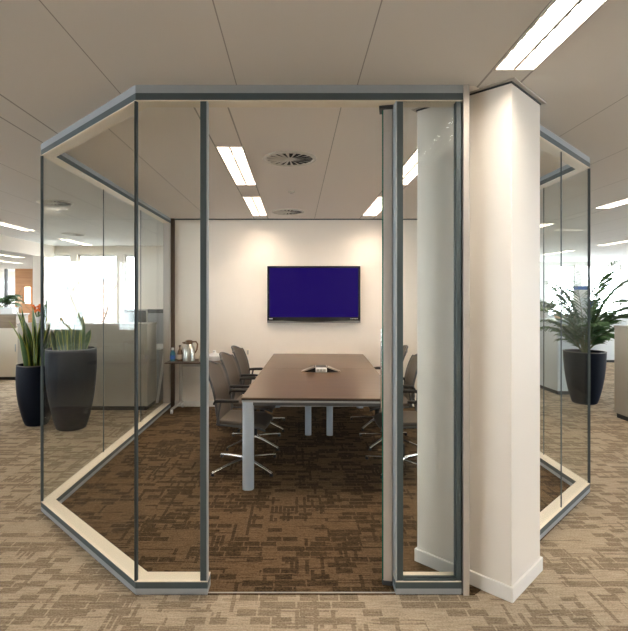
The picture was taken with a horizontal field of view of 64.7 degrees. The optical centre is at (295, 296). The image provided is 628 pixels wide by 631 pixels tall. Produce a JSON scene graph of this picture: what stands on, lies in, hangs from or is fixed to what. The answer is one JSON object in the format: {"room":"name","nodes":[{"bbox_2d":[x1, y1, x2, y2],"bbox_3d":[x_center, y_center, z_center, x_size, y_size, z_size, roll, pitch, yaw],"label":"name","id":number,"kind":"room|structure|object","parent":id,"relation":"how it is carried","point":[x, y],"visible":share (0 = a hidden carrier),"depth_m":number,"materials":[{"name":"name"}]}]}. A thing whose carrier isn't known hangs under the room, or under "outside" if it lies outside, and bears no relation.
{"room":"office","nodes":[
{"label":"office","id":0,"kind":"room"},
{"bbox_2d":[4,269,7,306],"bbox_3d":[-12.525,0.230,20.070,2.250,2.700,0.100,0,0,0],"label":"glass","id":1,"kind":"object","parent":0,"point":[5,270],"visible":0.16,"depth_m":20.02,"materials":[{"name":"grey glass"}]},
{"bbox_2d":[15,269,32,322],"bbox_3d":[-10.850,0.230,20.100,1.000,2.700,0.200,0,0,0],"label":"wall","id":2,"kind":"structure","parent":0,"point":[23,277],"depth_m":20.00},
{"bbox_2d":[25,287,30,302],"bbox_3d":[-10.825,-0.050,19.970,0.210,0.660,0.040,0,0,0],"label":"wall light","id":3,"kind":"object","parent":2,"relation":"attached to","point":[28,291],"visible":0.86,"depth_m":19.95,"materials":[{"name":"white"}]},
{"bbox_2d":[0,271,60,321],"bbox_3d":[-12.275,0.230,22.100,3.450,2.700,0.200,0,0,0],"label":"wall","id":4,"kind":"structure","parent":0,"point":[53,278],"depth_m":22.00,"materials":[{"name":"white paint"}]},
{"bbox_2d":[46,263,60,267],"bbox_3d":[-0.500,-1.345,8.500,27.400,0.150,27.400,0,0,0],"label":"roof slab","id":5,"kind":"structure","parent":0,"point":[48,265],"depth_m":21.63,"materials":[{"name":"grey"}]},
{"bbox_2d":[41,85,146,593],"bbox_3d":[-1.332,0.230,3.163,1.450,2.700,0.090,0,0,45],"label":"wall","id":6,"kind":"structure","parent":0,"point":[120,108],"depth_m":3.02,"materials":[{"name":"metal"}]},
{"bbox_2d":[33,246,162,321],"bbox_3d":[-2.925,0.230,11.100,5.850,2.700,0.200,0,0,0],"label":"wall","id":7,"kind":"structure","parent":0,"point":[151,256],"depth_m":11.00,"materials":[{"name":"beige paint"}]},
{"bbox_2d":[0,235,54,257],"bbox_3d":[-5.400,-0.985,8.250,0.080,0.270,5.500,0,0,0],"label":"trim","id":8,"kind":"structure","parent":7,"relation":"attached to","point":[10,244],"depth_m":9.77,"materials":[{"name":"beige paint"}]},
{"bbox_2d":[44,254,69,304],"bbox_3d":[-5.345,-0.105,11.005,0.710,1.670,0.250,0,0,0],"label":"window","id":9,"kind":"structure","parent":7,"relation":"in","point":[56,255],"depth_m":11.07,"materials":[{"name":"white paint"}]},
{"bbox_2d":[78,254,116,321],"bbox_3d":[-4.420,-0.105,11.005,0.960,1.670,0.250,0,0,0],"label":"window","id":10,"kind":"structure","parent":7,"relation":"in","point":[79,255],"depth_m":11.07,"materials":[{"name":"white paint"}]},
{"bbox_2d":[125,254,133,308],"bbox_3d":[-3.705,-0.105,11.005,0.310,1.670,0.250,0,0,0],"label":"window","id":11,"kind":"structure","parent":7,"relation":"in","point":[126,255],"depth_m":11.07,"materials":[{"name":"white paint"}]},
{"bbox_2d":[40,152,170,502],"bbox_3d":[-1.833,0.230,5.369,0.091,2.700,3.462,0,0,0],"label":"wall","id":12,"kind":"structure","parent":0,"point":[64,160],"depth_m":4.78,"materials":[{"name":"metal"}]},
{"bbox_2d":[171,218,174,406],"bbox_3d":[-1.768,0.230,7.130,0.065,2.700,0.140,0,0,0],"label":"trim","id":13,"kind":"structure","parent":12,"relation":"attached to","point":[172,219],"depth_m":7.06,"materials":[{"name":"black metal"}]},
{"bbox_2d":[175,220,416,400],"bbox_3d":[0.321,0.230,7.150,4.111,2.700,0.100,0,0,0],"label":"wall","id":14,"kind":"structure","parent":0,"point":[241,252],"depth_m":7.10,"materials":[{"name":"beige paint"}]},
{"bbox_2d":[175,401,413,406],"bbox_3d":[0.275,1.538,7.093,4.020,0.085,0.014,0,0,0],"label":"baseboard","id":15,"kind":"structure","parent":14,"relation":"attached to","point":[186,403],"depth_m":7.09,"materials":[{"name":"white paint"}]},
{"bbox_2d":[175,219,416,219],"bbox_3d":[0.275,-1.106,7.094,4.020,0.016,0.012,0,0,0],"label":"trim","id":16,"kind":"structure","parent":14,"relation":"attached to","point":[175,219],"depth_m":7.09,"materials":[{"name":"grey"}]},
{"bbox_2d":[267,266,359,322],"bbox_3d":[0.253,-0.029,7.060,1.324,0.807,0.078,0,0,0],"label":"television","id":17,"kind":"object","parent":14,"relation":"attached to","point":[295,294],"visible":1,"depth_m":7.02,"materials":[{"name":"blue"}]},
{"bbox_2d":[134,84,469,595],"bbox_3d":[0.048,0.230,2.665,1.808,2.700,0.106,0,0,0],"label":"wall","id":18,"kind":"structure","parent":0,"point":[457,582],"depth_m":2.62,"materials":[{"name":"metal"}]},
{"bbox_2d":[208,592,394,592],"bbox_3d":[0.030,1.577,2.634,0.996,0.006,0.008,0,0,0],"label":"trim","id":19,"kind":"structure","parent":18,"relation":"attached to","point":[208,592],"depth_m":2.63,"materials":[{"name":"grey paint"}]},
{"bbox_2d":[379,105,392,585],"bbox_3d":[0.572,0.263,3.145,0.077,2.635,0.951,0,0,10],"label":"door","id":20,"kind":"structure","parent":18,"relation":"in","point":[386,332],"depth_m":2.70,"materials":[{"name":"metal"}]},
{"bbox_2d":[0,0,627,270],"bbox_3d":[-0.500,-1.120,8.500,27.400,0.001,27.400,0,0,0],"label":"ceiling","id":21,"kind":"structure","parent":0,"point":[61,61],"depth_m":2.40,"materials":[{"name":"white paint"}]},
{"bbox_2d":[0,254,24,257],"bbox_3d":[-7.900,-1.158,13.625,0.209,0.084,1.274,0,0,0],"label":"ceiling light","id":22,"kind":"object","parent":21,"relation":"attached to","point":[0,254],"visible":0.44,"depth_m":13.83,"materials":[{"name":"grey plastic"}]},
{"bbox_2d":[0,222,35,230],"bbox_3d":[-4.520,-1.158,7.785,0.209,0.084,1.294,0,0,0],"label":"ceiling light","id":23,"kind":"object","parent":21,"relation":"attached to","point":[1,223],"visible":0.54,"depth_m":8.01,"materials":[{"name":"grey plastic"}]},
{"bbox_2d":[36,199,73,205],"bbox_3d":[-2.870,-1.113,5.900,0.400,0.021,0.400,0,0,0],"label":"ceiling vent","id":24,"kind":"object","parent":21,"relation":"in","point":[51,202],"visible":0.96,"depth_m":5.88,"materials":[{"name":"grey metal"}]},
{"bbox_2d":[61,233,84,235],"bbox_3d":[-4.000,-1.113,8.900,0.400,0.021,0.400,0,0,0],"label":"ceiling vent","id":25,"kind":"object","parent":21,"relation":"in","point":[66,234],"visible":0.99,"depth_m":8.87,"materials":[{"name":"grey metal"}]},
{"bbox_2d":[60,239,90,244],"bbox_3d":[-4.520,-1.158,10.175,0.209,0.084,1.174,0,0,0],"label":"ceiling light","id":26,"kind":"object","parent":21,"relation":"attached to","point":[68,240],"visible":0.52,"depth_m":10.13,"materials":[{"name":"grey plastic"}]},
{"bbox_2d":[540,223,554,227],"bbox_3d":[3.870,-1.158,8.225,0.209,0.084,1.274,0,0,0],"label":"ceiling light","id":27,"kind":"object","parent":21,"relation":"attached to","point":[541,224],"visible":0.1,"depth_m":7.76,"materials":[{"name":"grey plastic"}]},
{"bbox_2d":[492,0,608,70],"bbox_3d":[1.075,-1.158,1.812,0.209,0.084,1.269,0,0,0],"label":"ceiling light","id":28,"kind":"object","parent":21,"relation":"attached to","point":[560,19],"visible":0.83,"depth_m":2.15,"materials":[{"name":"grey plastic"}]},
{"bbox_2d":[544,250,575,254],"bbox_3d":[6.680,-1.158,12.625,0.209,0.084,1.274,0,0,0],"label":"ceiling light","id":29,"kind":"object","parent":21,"relation":"attached to","point":[566,250],"visible":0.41,"depth_m":12.58,"materials":[{"name":"grey plastic"}]},
{"bbox_2d":[595,198,627,207],"bbox_3d":[3.870,-1.158,5.600,0.209,0.084,1.324,0,0,0],"label":"ceiling light","id":30,"kind":"object","parent":21,"relation":"attached to","point":[623,201],"visible":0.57,"depth_m":6.02,"materials":[{"name":"grey plastic"}]},
{"bbox_2d":[596,240,627,245],"bbox_3d":[6.680,-1.158,10.225,0.209,0.084,1.274,0,0,0],"label":"ceiling light","id":31,"kind":"object","parent":21,"relation":"attached to","point":[625,240],"visible":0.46,"depth_m":10.46,"materials":[{"name":"grey plastic"}]},
{"bbox_2d":[0,362,627,630],"bbox_3d":[-0.500,1.628,8.500,27.400,0.104,27.400,0,0,0],"label":"floor","id":32,"kind":"structure","parent":0,"point":[49,582],"depth_m":3.33,"materials":[{"name":"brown carpet"}]},
{"bbox_2d":[0,328,17,379],"bbox_3d":[-6.075,1.090,9.597,1.662,0.980,0.538,0,0,0],"label":"filing cabinet","id":33,"kind":"object","parent":32,"relation":"on","point":[8,336],"visible":0.42,"depth_m":9.34,"materials":[{"name":"grey"}]},
{"bbox_2d":[0,313,29,327],"bbox_3d":[-6.090,0.465,9.600,1.600,0.270,0.480,0,0,0],"label":"box","id":34,"kind":"object","parent":33,"relation":"on","point":[14,320],"visible":0.82,"depth_m":9.38,"materials":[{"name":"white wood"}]},
{"bbox_2d":[0,307,18,313],"bbox_3d":[-5.500,0.270,9.500,0.244,0.120,0.204,0,0,0],"label":"box","id":35,"kind":"object","parent":34,"relation":"on","point":[4,310],"visible":1,"depth_m":9.40,"materials":[{"name":"white"}]},
{"bbox_2d":[0,294,26,308],"bbox_3d":[-5.747,0.139,9.597,1.034,0.381,1.010,0,0,0],"label":"potted fern","id":36,"kind":"object","parent":34,"relation":"on","point":[13,298],"visible":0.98,"depth_m":9.54,"materials":[{"name":"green plant"}]},
{"bbox_2d":[9,297,61,426],"bbox_3d":[-3.189,0.795,6.149,0.549,1.570,0.498,0,0,0],"label":"potted snake plant","id":37,"kind":"object","parent":32,"relation":"on","point":[27,378],"visible":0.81,"depth_m":5.99,"materials":[{"name":"grey plant"}]},
{"bbox_2d":[45,305,96,430],"bbox_3d":[-2.700,0.843,5.950,0.573,1.474,0.573,0,0,27],"label":"potted snake plant","id":38,"kind":"object","parent":32,"relation":"on","point":[70,363],"visible":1,"depth_m":5.76,"materials":[{"name":"grey plant"}]},
{"bbox_2d":[17,322,156,409],"bbox_3d":[-2.960,0.980,7.085,1.812,1.200,0.462,0,0,0],"label":"cubicle partition","id":39,"kind":"object","parent":32,"relation":"on","point":[118,336],"visible":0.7,"depth_m":6.86,"materials":[{"name":"grey"}]},
{"bbox_2d":[31,304,39,322],"bbox_3d":[-3.705,0.243,7.097,0.175,0.273,0.167,0,0,-23],"label":"flower pot","id":40,"kind":"object","parent":39,"relation":"on","point":[37,314],"visible":0.62,"depth_m":7.05,"materials":[{"name":"white plant"}]},
{"bbox_2d":[124,309,162,377],"bbox_3d":[-2.550,0.905,8.950,1.100,1.350,0.300,0,0,0],"label":"screen","id":41,"kind":"object","parent":32,"relation":"on","point":[154,315],"visible":0.23,"depth_m":8.93,"materials":[{"name":"grey"}]},
{"bbox_2d":[156,358,162,402],"bbox_3d":[-1.988,1.077,7.620,0.185,1.005,0.560,0,0,0],"label":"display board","id":42,"kind":"object","parent":32,"relation":"on","point":[159,398],"visible":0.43,"depth_m":7.34,"materials":[{"name":"grey"}]},
{"bbox_2d":[156,344,162,393],"bbox_3d":[-3.150,1.210,8.400,1.900,0.740,0.800,0,0,0],"label":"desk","id":43,"kind":"object","parent":32,"relation":"on","point":[158,346],"visible":0.2,"depth_m":8.03,"materials":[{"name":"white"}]},
{"bbox_2d":[128,309,147,321],"bbox_3d":[-2.680,0.530,8.410,0.320,0.620,0.180,0,0,0],"label":"monitor","id":44,"kind":"object","parent":43,"relation":"on","point":[144,312],"visible":0.23,"depth_m":8.38,"materials":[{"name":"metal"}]},
{"bbox_2d":[164,359,221,413],"bbox_3d":[-1.323,1.232,6.845,0.884,0.688,0.450,0,0,0],"label":"side table","id":45,"kind":"object","parent":32,"relation":"on","point":[196,363],"visible":0.43,"depth_m":6.92,"materials":[{"name":"wood veneer"},{"name":"satin aluminium"}]},
{"bbox_2d":[170,348,175,361],"bbox_3d":[-1.690,0.795,6.790,0.076,0.186,0.076,0,0,0],"label":"water bottle","id":46,"kind":"object","parent":45,"relation":"on","point":[172,353],"visible":1,"depth_m":6.76,"materials":[{"name":"blue plastic"}]},
{"bbox_2d":[177,345,182,360],"bbox_3d":[-1.600,0.779,6.830,0.082,0.218,0.082,0,0,0],"label":"syrup bottle","id":47,"kind":"object","parent":45,"relation":"on","point":[179,353],"visible":0.98,"depth_m":6.80,"materials":[{"name":"brown glass"}]},
{"bbox_2d":[182,340,197,361],"bbox_3d":[-1.462,0.742,6.793,0.187,0.292,0.166,0,0,38],"label":"jug","id":48,"kind":"object","parent":45,"relation":"on","point":[189,351],"visible":1,"depth_m":6.74,"materials":[{"name":"metal"}]},
{"bbox_2d":[209,350,219,360],"bbox_3d":[-1.130,0.817,6.860,0.208,0.142,0.208,0,0,0],"label":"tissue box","id":49,"kind":"object","parent":45,"relation":"on","point":[214,356],"visible":0.74,"depth_m":6.78,"materials":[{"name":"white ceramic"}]},
{"bbox_2d":[209,356,219,360],"bbox_3d":[-1.130,0.853,6.860,0.208,0.070,0.208,0,0,0],"label":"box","id":50,"kind":"object","parent":49,"relation":"attached to","point":[213,358],"depth_m":6.77,"materials":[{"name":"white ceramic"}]},
{"bbox_2d":[209,360,275,476],"bbox_3d":[-0.522,1.086,4.601,0.655,0.972,0.573,0,0,1],"label":"office chair","id":51,"kind":"object","parent":32,"relation":"on","point":[226,416],"visible":0.79,"depth_m":4.60,"materials":[{"name":"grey fabric"}]},
{"bbox_2d":[219,352,280,450],"bbox_3d":[-0.498,1.086,5.320,0.655,0.972,0.573,0,0,0],"label":"office chair","id":52,"kind":"object","parent":32,"relation":"on","point":[229,362],"visible":0.57,"depth_m":5.32,"materials":[{"name":"grey fabric"}]},
{"bbox_2d":[231,345,284,431],"bbox_3d":[-0.463,1.086,6.030,0.655,0.972,0.573,0,0,0],"label":"office chair","id":53,"kind":"object","parent":32,"relation":"on","point":[239,353],"visible":0.4,"depth_m":6.11,"materials":[{"name":"grey fabric"}]},
{"bbox_2d":[241,354,379,490],"bbox_3d":[0.257,1.198,5.535,1.277,0.757,3.110,0,0,2],"label":"conference table","id":54,"kind":"object","parent":32,"relation":"on","point":[281,382],"visible":0.81,"depth_m":4.61,"materials":[{"name":"brown wood"}]},
{"bbox_2d":[301,365,340,371],"bbox_3d":[0.272,0.785,5.401,0.424,0.066,0.138,0,0,0],"label":"phone","id":55,"kind":"object","parent":54,"relation":"on","point":[316,368],"visible":1,"depth_m":5.35,"materials":[{"name":"grey plastic"}]},
{"bbox_2d":[350,345,407,430],"bbox_3d":[1.054,1.086,6.097,0.655,0.972,0.573,0,0,-8],"label":"office chair","id":56,"kind":"object","parent":32,"relation":"on","point":[405,347],"visible":0.17,"depth_m":6.08,"materials":[{"name":"black plastic"}]},
{"bbox_2d":[359,354,416,450],"bbox_3d":[1.053,1.086,5.322,0.655,0.972,0.573,0,0,-3],"label":"office chair","id":57,"kind":"object","parent":32,"relation":"on","point":[409,379],"visible":0.41,"depth_m":5.34,"materials":[{"name":"grey fabric"}]},
{"bbox_2d":[365,389,416,478],"bbox_3d":[1.023,1.086,4.555,0.655,0.972,0.573,0,0,-6],"label":"office chair","id":58,"kind":"object","parent":32,"relation":"on","point":[409,417],"visible":0.23,"depth_m":4.56,"materials":[{"name":"black plastic"}]},
{"bbox_2d":[540,318,597,394],"bbox_3d":[4.525,0.980,8.425,0.662,1.200,0.962,0,0,0],"label":"filing cabinet","id":59,"kind":"object","parent":32,"relation":"on","point":[551,346],"visible":0.34,"depth_m":8.11,"materials":[{"name":"grey"}]},
{"bbox_2d":[540,299,563,317],"bbox_3d":[4.354,0.208,8.678,0.600,0.345,0.718,0,0,42],"label":"potted plant","id":60,"kind":"object","parent":59,"relation":"on","point":[551,304],"visible":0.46,"depth_m":8.63,"materials":[{"name":"green plant"}]},
{"bbox_2d":[574,285,587,319],"bbox_3d":[4.700,0.100,8.149,0.184,0.560,0.125,0,0,0],"label":"carton","id":61,"kind":"object","parent":59,"relation":"on","point":[579,289],"visible":0.48,"depth_m":8.09,"materials":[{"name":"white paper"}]},
{"bbox_2d":[580,298,586,307],"bbox_3d":[4.700,0.100,8.088,0.120,0.160,0.003,0,0,0],"label":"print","id":62,"kind":"object","parent":61,"relation":"attached to","point":[582,299],"depth_m":8.09,"materials":[{"name":"white"}]},
{"bbox_2d":[540,260,627,404],"bbox_3d":[4.287,0.535,7.182,1.600,2.091,1.334,0,0,0],"label":"potted palm","id":63,"kind":"object","parent":32,"relation":"on","point":[575,361],"visible":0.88,"depth_m":7.20,"materials":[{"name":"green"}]},
{"bbox_2d":[563,349,606,404],"bbox_3d":[4.290,1.198,7.360,0.570,0.765,0.570,0,0,0],"label":"pot","id":64,"kind":"object","parent":63,"relation":"attached to","point":[575,361],"depth_m":7.17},
{"bbox_2d":[548,315,627,361],"bbox_3d":[7.100,1.015,12.087,3.812,1.130,0.538,0,0,0],"label":"filing cabinet","id":65,"kind":"object","parent":32,"relation":"on","point":[608,347],"visible":0.12,"depth_m":11.83,"materials":[{"name":"grey"}]},
{"bbox_2d":[614,325,627,420],"bbox_3d":[4.590,0.980,5.700,0.832,1.200,1.612,0,0,0],"label":"filing cabinet","id":66,"kind":"object","parent":32,"relation":"on","point":[620,331],"visible":1,"depth_m":6.36,"materials":[{"name":"grey"}]},
{"bbox_2d":[65,86,585,218],"bbox_3d":[0.249,-1.114,4.860,4.253,0.001,4.480,0,0,0],"label":"ceiling","id":67,"kind":"structure","parent":0,"point":[344,179],"depth_m":4.00,"materials":[{"name":"white paint"}]},
{"bbox_2d":[215,146,256,184],"bbox_3d":[-0.495,-1.152,4.300,0.209,0.084,1.264,0,0,0],"label":"ceiling light","id":68,"kind":"object","parent":67,"relation":"attached to","point":[235,159],"visible":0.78,"depth_m":4.21,"materials":[{"name":"grey plastic"}]},
{"bbox_2d":[243,197,267,215],"bbox_3d":[-0.495,-1.152,6.155,0.209,0.084,1.274,0,0,0],"label":"ceiling light","id":69,"kind":"object","parent":67,"relation":"attached to","point":[255,205],"visible":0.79,"depth_m":6.15,"materials":[{"name":"grey plastic"}]},
{"bbox_2d":[272,209,303,214],"bbox_3d":[-0.105,-1.107,6.500,0.430,0.021,0.430,0,0,0],"label":"ceiling vent","id":70,"kind":"object","parent":67,"relation":"in","point":[278,211],"visible":1,"depth_m":6.48,"materials":[{"name":"grey metal"}]},
{"bbox_2d":[263,151,315,166],"bbox_3d":[-0.050,-1.107,4.000,0.430,0.021,0.430,0,0,0],"label":"ceiling vent","id":71,"kind":"object","parent":67,"relation":"in","point":[281,158],"visible":1,"depth_m":3.98,"materials":[{"name":"grey metal"}]},
{"bbox_2d":[362,197,381,215],"bbox_3d":[1.010,-1.152,6.155,0.209,0.084,1.274,0,0,0],"label":"ceiling light","id":72,"kind":"object","parent":67,"relation":"attached to","point":[375,208],"visible":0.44,"depth_m":6.33,"materials":[{"name":"grey plastic"}]},
{"bbox_2d":[403,148,416,184],"bbox_3d":[1.010,-1.152,4.300,0.209,0.084,1.264,0,0,0],"label":"ceiling light","id":73,"kind":"object","parent":67,"relation":"attached to","point":[410,166],"visible":0.24,"depth_m":4.39,"materials":[{"name":"grey plastic"}]},
{"bbox_2d":[412,77,545,602],"bbox_3d":[1.065,0.230,2.905,0.607,2.700,0.467,0,0,45],"label":"column","id":74,"kind":"structure","parent":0,"point":[505,558],"depth_m":2.69,"materials":[{"name":"beige paint"}]},
{"bbox_2d":[540,125,589,538],"bbox_3d":[1.826,0.230,3.514,1.464,2.700,0.090,0,0,-45],"label":"wall","id":75,"kind":"structure","parent":0,"point":[552,144],"depth_m":3.54,"materials":[{"name":"clear glass"},{"name":"dark grey aluminium"},{"name":"light aluminium"}]},
{"bbox_2d":[540,164,589,485],"bbox_3d":[2.332,0.230,5.548,0.091,2.700,3.104,0,0,0],"label":"wall","id":76,"kind":"structure","parent":0,"point":[551,178],"depth_m":4.21,"materials":[{"name":"clear glass"},{"name":"grey metal"},{"name":"light aluminium"}]},
{"bbox_2d":[540,262,627,313],"bbox_3d":[6.600,0.230,16.100,13.200,2.700,0.200,0,0,0],"label":"wall","id":77,"kind":"structure","parent":0,"point":[578,265],"depth_m":16.00,"materials":[{"name":"white paint"}]},
{"bbox_2d":[548,265,574,299],"bbox_3d":[8.600,-0.155,16.005,0.960,1.730,0.250,0,0,0],"label":"window","id":78,"kind":"structure","parent":77,"relation":"in","point":[572,266],"depth_m":16.07,"materials":[{"name":"white paint"}]},
{"bbox_2d":[582,265,620,314],"bbox_3d":[9.900,-0.155,16.005,1.360,1.730,0.250,0,0,0],"label":"window","id":79,"kind":"structure","parent":77,"relation":"in","point":[618,266],"depth_m":16.08,"materials":[{"name":"white paint"}]},
{"label":"outside","id":80,"kind":"structure","parent":0,"visible":0},
{"bbox_3d":[0.000,4.880,15.000,120.000,0.200,110.000,0,0,0],"label":"ground","id":81,"kind":"structure","parent":80,"visible":0},
{"bbox_2d":[3,257,132,321],"bbox_3d":[-6.680,0.792,15.356,6.807,7.984,4.222,0,0,20],"label":"bare tree","id":82,"kind":"object","parent":81,"relation":"on","point":[91,257],"visible":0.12,"depth_m":15.45,"materials":[{"name":"grey plant"}]},
{"bbox_2d":[61,274,115,321],"bbox_3d":[-16.400,1.630,37.000,5.200,6.300,6.600,0,0,0],"label":"brick building","id":83,"kind":"structure","parent":81,"relation":"on","point":[89,300],"depth_m":34.30,"materials":[{"name":"white paint"}]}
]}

